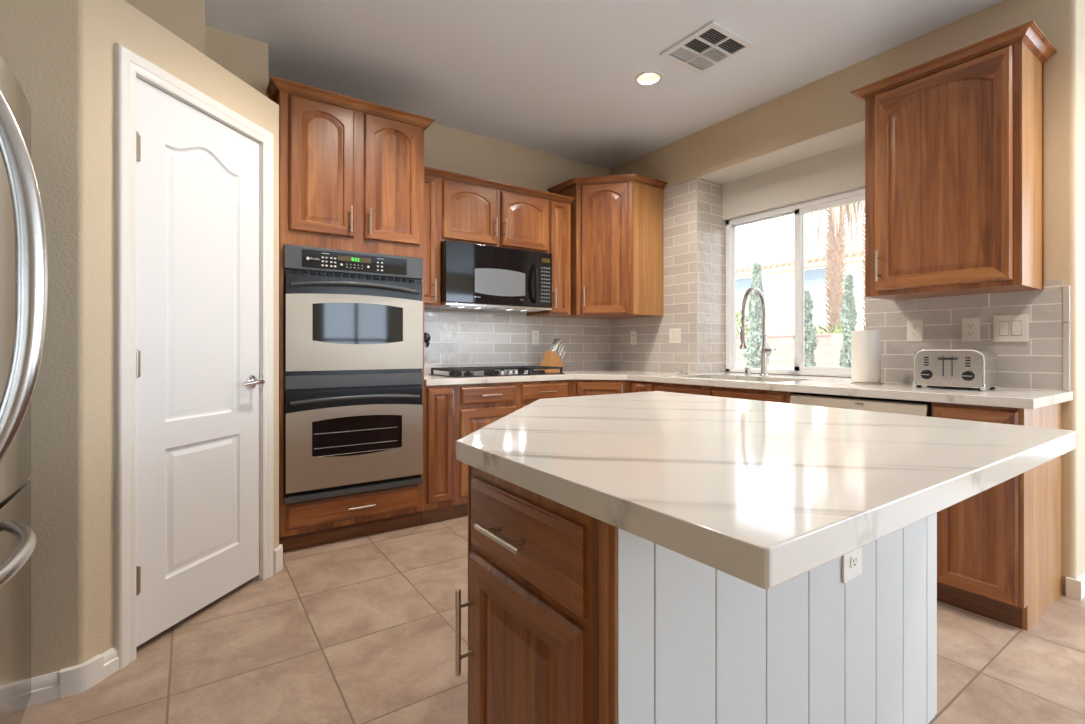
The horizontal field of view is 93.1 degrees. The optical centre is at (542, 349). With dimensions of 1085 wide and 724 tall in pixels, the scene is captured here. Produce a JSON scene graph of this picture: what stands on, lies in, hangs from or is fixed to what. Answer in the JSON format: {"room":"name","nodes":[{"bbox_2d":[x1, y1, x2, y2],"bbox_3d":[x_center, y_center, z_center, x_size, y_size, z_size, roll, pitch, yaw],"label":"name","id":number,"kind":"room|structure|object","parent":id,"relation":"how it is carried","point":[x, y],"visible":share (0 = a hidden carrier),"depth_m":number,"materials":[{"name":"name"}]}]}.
{"room":"kitchen","nodes":[
{"label":"kitchen","id":0,"kind":"room"},
{"bbox_2d":[0,0,278,677],"bbox_3d":[-1.903,-0.060,2.042,1.565,2.330,1.080,0,0,-34],"label":"wall","id":1,"kind":"structure","parent":0,"point":[60,53],"depth_m":1.66,"materials":[{"name":"paint"}]},
{"bbox_2d":[26,646,118,707],"bbox_3d":[-1.828,1.063,1.477,0.949,0.083,0.100,0,0,-34],"label":"baseboard","id":2,"kind":"structure","parent":1,"relation":"attached to","point":[73,680],"depth_m":1.64,"materials":[{"name":"white wood"}]},
{"bbox_2d":[114,43,273,669],"bbox_3d":[-1.448,0.025,2.156,0.132,2.160,0.766,0,0,11],"label":"trim","id":3,"kind":"structure","parent":1,"relation":"attached to","point":[128,65],"depth_m":1.82,"materials":[{"name":"white wood"}]},
{"bbox_2d":[136,77,264,646],"bbox_3d":[-1.394,0.047,2.148,0.102,2.056,0.636,0,0,11],"label":"door","id":4,"kind":"structure","parent":1,"relation":"in","point":[197,176],"depth_m":2.09,"materials":[{"name":"white painted wood"}]},
{"bbox_2d":[274,544,282,572],"bbox_3d":[-1.320,1.049,2.572,0.033,0.112,0.087,0,0,-6],"label":"baseboard","id":5,"kind":"structure","parent":1,"relation":"attached to","point":[278,552],"depth_m":2.55,"materials":[{"name":"white wood"}]},
{"bbox_2d":[124,0,267,96],"bbox_3d":[-2.197,-1.450,2.417,1.602,0.470,0.970,0,0,-34],"label":"wall","id":6,"kind":"structure","parent":0,"point":[245,58],"depth_m":2.69,"materials":[{"name":"paint"}]},
{"bbox_2d":[268,80,609,374],"bbox_3d":[-1.282,-0.290,3.593,4.540,2.790,0.140,0,0,-34],"label":"wall","id":7,"kind":"structure","parent":0,"point":[446,148],"depth_m":4.13,"materials":[{"name":"paint"}]},
{"bbox_2d":[424,333,430,346],"bbox_3d":[-0.853,-0.067,3.776,0.072,0.108,0.027,0,0,-34],"label":"wall hook","id":8,"kind":"object","parent":7,"relation":"attached to","point":[427,337],"visible":0.86,"depth_m":3.77,"materials":[{"name":"black metal"}]},
{"bbox_2d":[424,175,440,308],"bbox_3d":[-0.858,-0.730,3.562,0.208,0.880,0.383,0,0,-34],"label":"upper cabinet","id":9,"kind":"object","parent":7,"relation":"attached to","point":[432,185],"visible":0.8,"depth_m":3.46,"materials":[{"name":"brown wood"}]},
{"bbox_2d":[441,178,548,252],"bbox_3d":[-0.399,-0.955,3.875,0.902,0.430,0.383,0,0,-34],"label":"upper cabinet","id":10,"kind":"object","parent":7,"relation":"attached to","point":[470,213],"visible":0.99,"depth_m":3.71,"materials":[{"name":"brown wood"}]},
{"bbox_2d":[429,240,551,312],"bbox_3d":[-0.382,-0.513,3.831,0.875,0.440,0.465,0,0,-34],"label":"microwave","id":11,"kind":"object","parent":10,"relation":"attached to","point":[474,277],"visible":1,"depth_m":3.67,"materials":[{"name":"black metal"}]},
{"bbox_2d":[424,166,574,203],"bbox_3d":[-0.398,-1.190,3.881,1.328,0.035,0.376,0,0,-34],"label":"crown molding","id":12,"kind":"structure","parent":10,"relation":"on","point":[429,171],"depth_m":3.72,"materials":[{"name":"brown wood"}]},
{"bbox_2d":[424,309,609,374],"bbox_3d":[-0.210,-0.088,4.237,2.044,0.553,0.008,0,0,-34],"label":"backsplash","id":13,"kind":"structure","parent":7,"relation":"attached to","point":[459,338],"depth_m":4.18,"materials":[{"name":"tile"}]},
{"bbox_2d":[532,330,538,343],"bbox_3d":[-0.059,-0.099,4.330,0.073,0.120,0.009,0,0,-34],"label":"wall outlet","id":14,"kind":"object","parent":7,"relation":"attached to","point":[535,333],"visible":1,"depth_m":4.33,"materials":[{"name":"white plastic"}]},
{"bbox_2d":[527,200,570,316],"bbox_3d":[0.062,-0.722,4.191,0.215,0.897,0.383,0,0,-34],"label":"upper cabinet","id":15,"kind":"object","parent":7,"relation":"attached to","point":[559,212],"visible":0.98,"depth_m":4.07,"materials":[{"name":"brown wood"}]},
{"bbox_2d":[547,174,667,319],"bbox_3d":[0.534,-0.821,4.308,0.715,1.092,0.710,0,0,-34],"label":"upper cabinet","id":16,"kind":"object","parent":7,"relation":"attached to","point":[617,220],"visible":0.98,"depth_m":4.10,"materials":[{"name":"brown wood"}]},
{"bbox_2d":[20,515,1084,723],"bbox_3d":[2.027,1.165,1.022,7.100,0.120,8.200,0,0,-34],"label":"floor","id":17,"kind":"structure","parent":0,"point":[358,630],"depth_m":1.85,"materials":[{"name":"tile"}]},
{"bbox_2d":[0,55,47,723],"bbox_3d":[-1.471,0.199,0.902,0.860,1.812,1.030,0,0,-34],"label":"refrigerator","id":18,"kind":"object","parent":17,"relation":"on","point":[23,246],"visible":1,"depth_m":1.23,"materials":[{"name":"metal"}]},
{"bbox_2d":[266,76,434,551],"bbox_3d":[-1.211,-0.158,3.175,0.905,2.526,0.622,0,0,-34],"label":"tall cabinet","id":19,"kind":"object","parent":17,"relation":"on","point":[351,170],"visible":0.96,"depth_m":2.92,"materials":[{"name":"brown wood"}]},
{"bbox_2d":[284,244,422,503],"bbox_3d":[-1.190,0.134,3.144,0.770,1.382,0.623,0,0,-34],"label":"double oven","id":20,"kind":"object","parent":19,"relation":"in","point":[353,321],"visible":1,"depth_m":2.91,"materials":[{"name":"silver metal"}]},
{"bbox_2d":[421,385,456,524],"bbox_3d":[-0.786,0.667,3.466,0.222,0.876,0.623,0,0,-34],"label":"base cabinet","id":21,"kind":"object","parent":17,"relation":"on","point":[440,401],"visible":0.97,"depth_m":3.24,"materials":[{"name":"brown wood"}]},
{"bbox_2d":[454,380,571,517],"bbox_3d":[-0.307,0.667,3.793,0.935,0.876,0.623,0,0,-34],"label":"base cabinet","id":22,"kind":"object","parent":17,"relation":"on","point":[481,405],"visible":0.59,"depth_m":3.43,"materials":[{"name":"brown wood"}]},
{"bbox_2d":[572,380,629,396],"bbox_3d":[0.512,0.667,4.200,0.873,0.876,0.864,0,0,-34],"label":"base cabinet","id":23,"kind":"object","parent":17,"relation":"on","point":[579,387],"visible":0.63,"depth_m":3.80,"materials":[{"name":"brown wood"}]},
{"bbox_2d":[424,369,1072,408],"bbox_3d":[0.799,0.208,3.068,2.383,0.040,3.057,0,0,-34],"label":"countertop","id":24,"kind":"structure","parent":23,"relation":"on","point":[997,397],"depth_m":2.80,"materials":[{"name":"stone"}]},
{"bbox_2d":[429,365,564,377],"bbox_3d":[-0.328,0.162,3.804,0.898,0.053,0.450,0,0,-34],"label":"cooktop","id":25,"kind":"object","parent":24,"relation":"in","point":[455,372],"visible":1,"depth_m":3.71,"materials":[{"name":"black metal"}]},
{"bbox_2d":[538,351,562,371],"bbox_3d":[0.062,0.101,4.210,0.184,0.174,0.100,0,0,-34],"label":"knife block","id":26,"kind":"object","parent":24,"relation":"on","point":[550,358],"visible":0.8,"depth_m":4.18,"materials":[{"name":"brown wood"}]},
{"bbox_2d":[553,338,560,351],"bbox_3d":[0.118,-0.033,4.212,0.078,0.114,0.025,0,0,-34],"label":"kitchen knife","id":27,"kind":"object","parent":26,"relation":"on","point":[559,339],"visible":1,"depth_m":4.21,"materials":[{"name":"metal"}]},
{"bbox_2d":[675,371,689,374],"bbox_3d":[1.021,0.175,3.751,0.104,0.026,0.104,0,0,-34],"label":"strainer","id":28,"kind":"object","parent":24,"relation":"on","point":[681,373],"visible":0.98,"depth_m":3.71,"materials":[{"name":"metal"}]},
{"bbox_2d":[745,367,750,375],"bbox_3d":[1.459,0.158,3.651,0.042,0.060,0.042,0,0,-34],"label":"soap dispenser","id":29,"kind":"object","parent":24,"relation":"on","point":[747,369],"visible":1,"depth_m":3.63,"materials":[{"name":"silver metal"}]},
{"bbox_2d":[739,287,775,375],"bbox_3d":[1.480,-0.119,3.485,0.296,0.615,0.158,0,0,-34],"label":"faucet","id":30,"kind":"object","parent":24,"relation":"on","point":[764,350],"visible":1,"depth_m":3.56,"materials":[{"name":"silver metal"}]},
{"bbox_2d":[849,325,882,383],"bbox_3d":[1.771,0.028,2.813,0.156,0.321,0.156,0,0,-34],"label":"paper towel holder","id":31,"kind":"object","parent":24,"relation":"on","point":[864,326],"visible":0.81,"depth_m":2.78,"materials":[{"name":"silver metal"}]},
{"bbox_2d":[851,330,880,382],"bbox_3d":[1.771,0.039,2.813,0.138,0.280,0.138,0,0,-34],"label":"paper towel roll","id":32,"kind":"object","parent":31,"relation":"on","point":[865,344],"visible":1,"depth_m":2.76,"materials":[{"name":"white paper"}]},
{"bbox_2d":[913,349,997,390],"bbox_3d":[1.964,0.094,2.449,0.222,0.188,0.276,0,0,-34],"label":"toaster","id":33,"kind":"object","parent":24,"relation":"on","point":[970,369],"visible":1,"depth_m":2.38,"materials":[{"name":"metal"}]},
{"bbox_2d":[630,380,654,392],"bbox_3d":[0.926,0.667,3.817,0.633,0.876,0.240,0,0,-34],"label":"base cabinet","id":34,"kind":"object","parent":17,"relation":"on","point":[635,386],"visible":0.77,"depth_m":3.65,"materials":[{"name":"brown wood"}]},
{"bbox_2d":[455,465,936,723],"bbox_3d":[0.304,0.680,1.646,1.367,0.849,1.159,0,0,-34],"label":"kitchen island","id":35,"kind":"object","parent":17,"relation":"on","point":[575,617],"visible":0.66,"depth_m":1.03,"materials":[{"name":"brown wood"}]},
{"bbox_2d":[456,391,1077,588],"bbox_3d":[0.408,0.233,1.559,1.436,0.045,1.488,0,0,-34],"label":"island countertop","id":36,"kind":"structure","parent":35,"relation":"on","point":[762,494],"depth_m":0.94,"materials":[{"name":"stone"}]},
{"bbox_2d":[842,547,861,582],"bbox_3d":[0.751,0.494,1.243,0.092,0.125,0.009,0,0,-34],"label":"wall outlet","id":37,"kind":"object","parent":35,"relation":"attached to","point":[851,561],"visible":0.56,"depth_m":1.24,"materials":[{"name":"white plastic"}]},
{"bbox_2d":[850,555,857,567],"bbox_3d":[0.753,0.513,1.241,0.032,0.028,0.004,0,0,-34],"label":"receptacle","id":38,"kind":"object","parent":37,"relation":"attached to","point":[853,558],"depth_m":1.24,"materials":[{"name":"white plastic"}]},
{"bbox_2d":[655,382,798,402],"bbox_3d":[1.271,0.667,3.313,0.633,0.876,0.978,0,0,-34],"label":"base cabinet","id":39,"kind":"object","parent":17,"relation":"on","point":[740,393],"visible":0.02,"depth_m":3.07,"materials":[{"name":"brown wood"}]},
{"bbox_2d":[790,393,931,416],"bbox_3d":[1.729,0.672,2.646,0.579,0.865,0.624,0,0,-34],"label":"dishwasher","id":40,"kind":"object","parent":17,"relation":"on","point":[908,407],"visible":0.21,"depth_m":2.44,"materials":[{"name":"metal"}]},
{"bbox_2d":[932,402,1061,630],"bbox_3d":[2.008,0.667,2.268,0.596,0.876,0.300,0,0,-34],"label":"base cabinet","id":41,"kind":"object","parent":17,"relation":"on","point":[999,548],"visible":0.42,"depth_m":2.09,"materials":[{"name":"brown wood"}]},
{"bbox_2d":[205,0,1002,168],"bbox_3d":[1.985,-1.835,0.994,7.200,0.300,8.200,0,0,-34],"label":"ceiling","id":42,"kind":"structure","parent":0,"point":[555,77],"depth_m":2.95,"materials":[{"name":"white paint"}]},
{"bbox_2d":[634,71,662,85],"bbox_3d":[0.660,-1.720,3.198,0.176,0.080,0.176,0,0,-34],"label":"ceiling light","id":43,"kind":"object","parent":42,"relation":"attached to","point":[647,78],"visible":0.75,"depth_m":3.24,"materials":[{"name":"white"}]},
{"bbox_2d":[660,21,754,74],"bbox_3d":[0.921,-1.679,2.883,0.364,0.012,0.364,0,0,-34],"label":"ceiling vent","id":44,"kind":"object","parent":42,"relation":"in","point":[713,44],"visible":1,"depth_m":2.87,"materials":[{"name":"white metal"}]},
{"bbox_2d":[699,120,864,220],"bbox_3d":[1.731,-1.200,3.620,0.456,0.310,1.232,0,0,-34],"label":"wall","id":45,"kind":"structure","parent":0,"point":[831,163],"depth_m":3.61,"materials":[{"name":"white paint"}]},
{"bbox_2d":[610,0,1028,377],"bbox_3d":[1.617,-0.290,3.783,0.460,2.790,3.020,0,0,-34],"label":"wall","id":46,"kind":"structure","parent":0,"point":[824,105],"depth_m":3.28,"materials":[{"name":"paint"}]},
{"bbox_2d":[630,331,636,344],"bbox_3d":[0.804,-0.098,4.542,0.009,0.120,0.073,0,0,-34],"label":"wall outlet","id":47,"kind":"object","parent":46,"relation":"attached to","point":[633,334],"visible":1,"depth_m":4.54,"materials":[{"name":"white plastic"}]},
{"bbox_2d":[610,177,695,372],"bbox_3d":[0.913,-0.574,4.397,0.008,1.523,0.995,0,0,-34],"label":"backsplash","id":48,"kind":"structure","parent":46,"relation":"attached to","point":[653,351],"depth_m":4.18,"materials":[{"name":"tile"}]},
{"bbox_2d":[669,328,680,342],"bbox_3d":[1.068,-0.106,4.151,0.014,0.120,0.119,0,0,-34],"label":"light switch","id":49,"kind":"object","parent":46,"relation":"attached to","point":[674,334],"visible":1,"depth_m":4.14,"materials":[{"name":"white plastic"}]},
{"bbox_2d":[698,177,725,372],"bbox_3d":[1.345,-0.574,4.085,0.368,1.523,0.008,0,0,-34],"label":"backsplash","id":50,"kind":"structure","parent":46,"relation":"attached to","point":[711,224],"depth_m":4.07,"materials":[{"name":"tile"}]},
{"bbox_2d":[726,188,864,376],"bbox_3d":[1.857,-0.429,3.701,0.075,1.228,1.200,0,0,-34],"label":"window","id":51,"kind":"structure","parent":46,"relation":"in","point":[799,210],"depth_m":3.70,"materials":[{"name":"plastic"}]},
{"bbox_2d":[696,177,1069,390],"bbox_3d":[1.772,-0.574,3.139,0.014,1.523,2.057,0,0,-34],"label":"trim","id":52,"kind":"structure","parent":46,"relation":"attached to","point":[1066,288],"depth_m":2.30,"materials":[{"name":"beige tile"}]},
{"bbox_2d":[907,319,922,341],"bbox_3d":[2.011,-0.101,2.776,0.009,0.120,0.073,0,0,-34],"label":"wall outlet","id":53,"kind":"object","parent":46,"relation":"attached to","point":[914,326],"visible":1,"depth_m":2.77,"materials":[{"name":"white plastic"}]},
{"bbox_2d":[911,324,917,328],"bbox_3d":[2.009,-0.120,2.775,0.004,0.028,0.032,0,0,-34],"label":"receptacle","id":54,"kind":"object","parent":53,"relation":"attached to","point":[913,326],"depth_m":2.77,"materials":[{"name":"white plastic"}]},
{"bbox_2d":[911,331,917,336],"bbox_3d":[2.009,-0.082,2.775,0.004,0.028,0.032,0,0,-34],"label":"receptacle","id":55,"kind":"object","parent":53,"relation":"attached to","point":[913,333],"depth_m":2.77,"materials":[{"name":"white plastic"}]},
{"bbox_2d":[850,21,1056,299],"bbox_3d":[1.972,-0.813,2.512,0.386,1.080,0.710,0,0,-34],"label":"upper cabinet","id":56,"kind":"object","parent":46,"relation":"attached to","point":[954,141],"visible":1,"depth_m":2.35,"materials":[{"name":"brown wood"}]},
{"bbox_2d":[865,279,1062,390],"bbox_3d":[2.109,-0.064,2.648,0.008,0.503,0.819,0,0,-34],"label":"backsplash","id":57,"kind":"structure","parent":46,"relation":"attached to","point":[1037,363],"depth_m":2.53,"materials":[{"name":"tile"}]},
{"bbox_2d":[962,317,979,341],"bbox_3d":[2.148,-0.098,2.576,0.009,0.120,0.073,0,0,-34],"label":"wall outlet","id":58,"kind":"object","parent":46,"relation":"attached to","point":[970,327],"visible":1,"depth_m":2.57,"materials":[{"name":"white plastic"}]},
{"bbox_2d":[967,323,974,327],"bbox_3d":[2.146,-0.117,2.575,0.004,0.028,0.032,0,0,-34],"label":"receptacle","id":59,"kind":"object","parent":58,"relation":"attached to","point":[969,325],"depth_m":2.57,"materials":[{"name":"white plastic"}]},
{"bbox_2d":[967,331,974,335],"bbox_3d":[2.146,-0.079,2.575,0.004,0.028,0.032,0,0,-34],"label":"receptacle","id":60,"kind":"object","parent":58,"relation":"attached to","point":[969,333],"depth_m":2.57,"materials":[{"name":"white plastic"}]},
{"bbox_2d":[993,314,1027,341],"bbox_3d":[2.231,-0.099,2.450,0.014,0.128,0.126,0,0,-34],"label":"light switch","id":61,"kind":"object","parent":46,"relation":"attached to","point":[1006,328],"visible":1,"depth_m":2.45,"materials":[{"name":"white plastic"}]},
{"bbox_2d":[1029,0,1084,594],"bbox_3d":[3.380,-0.290,3.065,2.560,2.790,0.155,0,0,-34],"label":"wall","id":62,"kind":"structure","parent":0,"point":[1062,22],"depth_m":2.31,"materials":[{"name":"paint"}]},
{"bbox_2d":[1066,571,1084,600],"bbox_3d":[3.330,1.062,2.944,2.379,0.085,0.048,0,0,-34],"label":"baseboard","id":63,"kind":"structure","parent":62,"relation":"attached to","point":[1075,588],"depth_m":2.27,"materials":[{"name":"white wood"}]},
{"label":"outside","id":64,"kind":"structure","parent":0,"visible":0},
{"bbox_3d":[20.666,1.505,26.248,56.250,0.200,100.000,0,0,-34],"label":"ground","id":65,"kind":"structure","parent":64,"visible":0},
{"bbox_2d":[736,311,766,335],"bbox_3d":[5.421,0.140,14.246,1.947,2.541,1.915,0,0,-34],"label":"bush","id":66,"kind":"object","parent":65,"relation":"on","point":[739,313],"visible":0.02,"depth_m":14.02,"materials":[{"name":"green plant"}]},
{"bbox_2d":[743,261,770,367],"bbox_3d":[3.495,-0.022,8.362,0.501,2.856,0.485,0,0,-17],"label":"cypress tree","id":67,"kind":"object","parent":65,"relation":"on","point":[754,304],"visible":0.53,"depth_m":8.30,"materials":[{"name":"green plant"}]},
{"bbox_2d":[736,333,843,368],"bbox_3d":[5.182,0.540,12.024,0.330,1.730,38.000,0,0,-34],"label":"wall","id":68,"kind":"structure","parent":65,"relation":"on","point":[827,354],"depth_m":11.42,"materials":[{"name":"white paint"}]},
{"bbox_2d":[736,225,864,334],"bbox_3d":[15.278,-2.595,29.826,10.305,8.000,29.610,0,0,-34],"label":"house","id":69,"kind":"structure","parent":65,"relation":"on","point":[776,258],"depth_m":26.31,"materials":[{"name":"paint"}]},
{"bbox_2d":[792,290,818,367],"bbox_3d":[4.360,0.203,8.508,0.518,2.406,0.522,0,0,-34],"label":"cypress tree","id":70,"kind":"object","parent":65,"relation":"on","point":[811,338],"visible":0.3,"depth_m":8.41,"materials":[{"name":"green plant"}]},
{"bbox_2d":[813,323,842,333],"bbox_3d":[6.625,0.392,12.093,1.976,2.040,1.906,0,0,-34],"label":"bush","id":71,"kind":"object","parent":65,"relation":"on","point":[837,328],"visible":0.02,"depth_m":12.02,"materials":[{"name":"green plant"}]},
{"bbox_2d":[805,201,864,332],"bbox_3d":[8.030,-2.441,13.963,2.510,7.710,2.501,0,0,-34],"label":"palm tree","id":72,"kind":"object","parent":65,"relation":"on","point":[834,254],"visible":0.19,"depth_m":13.83,"materials":[{"name":"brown plant"}]},
{"bbox_2d":[838,271,858,367],"bbox_3d":[4.524,0.131,7.559,0.341,2.550,0.352,0,0,27],"label":"cypress tree","id":73,"kind":"object","parent":65,"relation":"on","point":[848,310],"visible":0.52,"depth_m":7.53,"materials":[{"name":"green plant"}]},
{"bbox_2d":[844,201,864,329],"bbox_3d":[9.684,-2.797,14.992,2.222,8.426,2.228,0,0,-14],"label":"palm tree","id":74,"kind":"object","parent":65,"relation":"on","point":[862,214],"visible":0.03,"depth_m":15.08,"materials":[{"name":"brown plant"}]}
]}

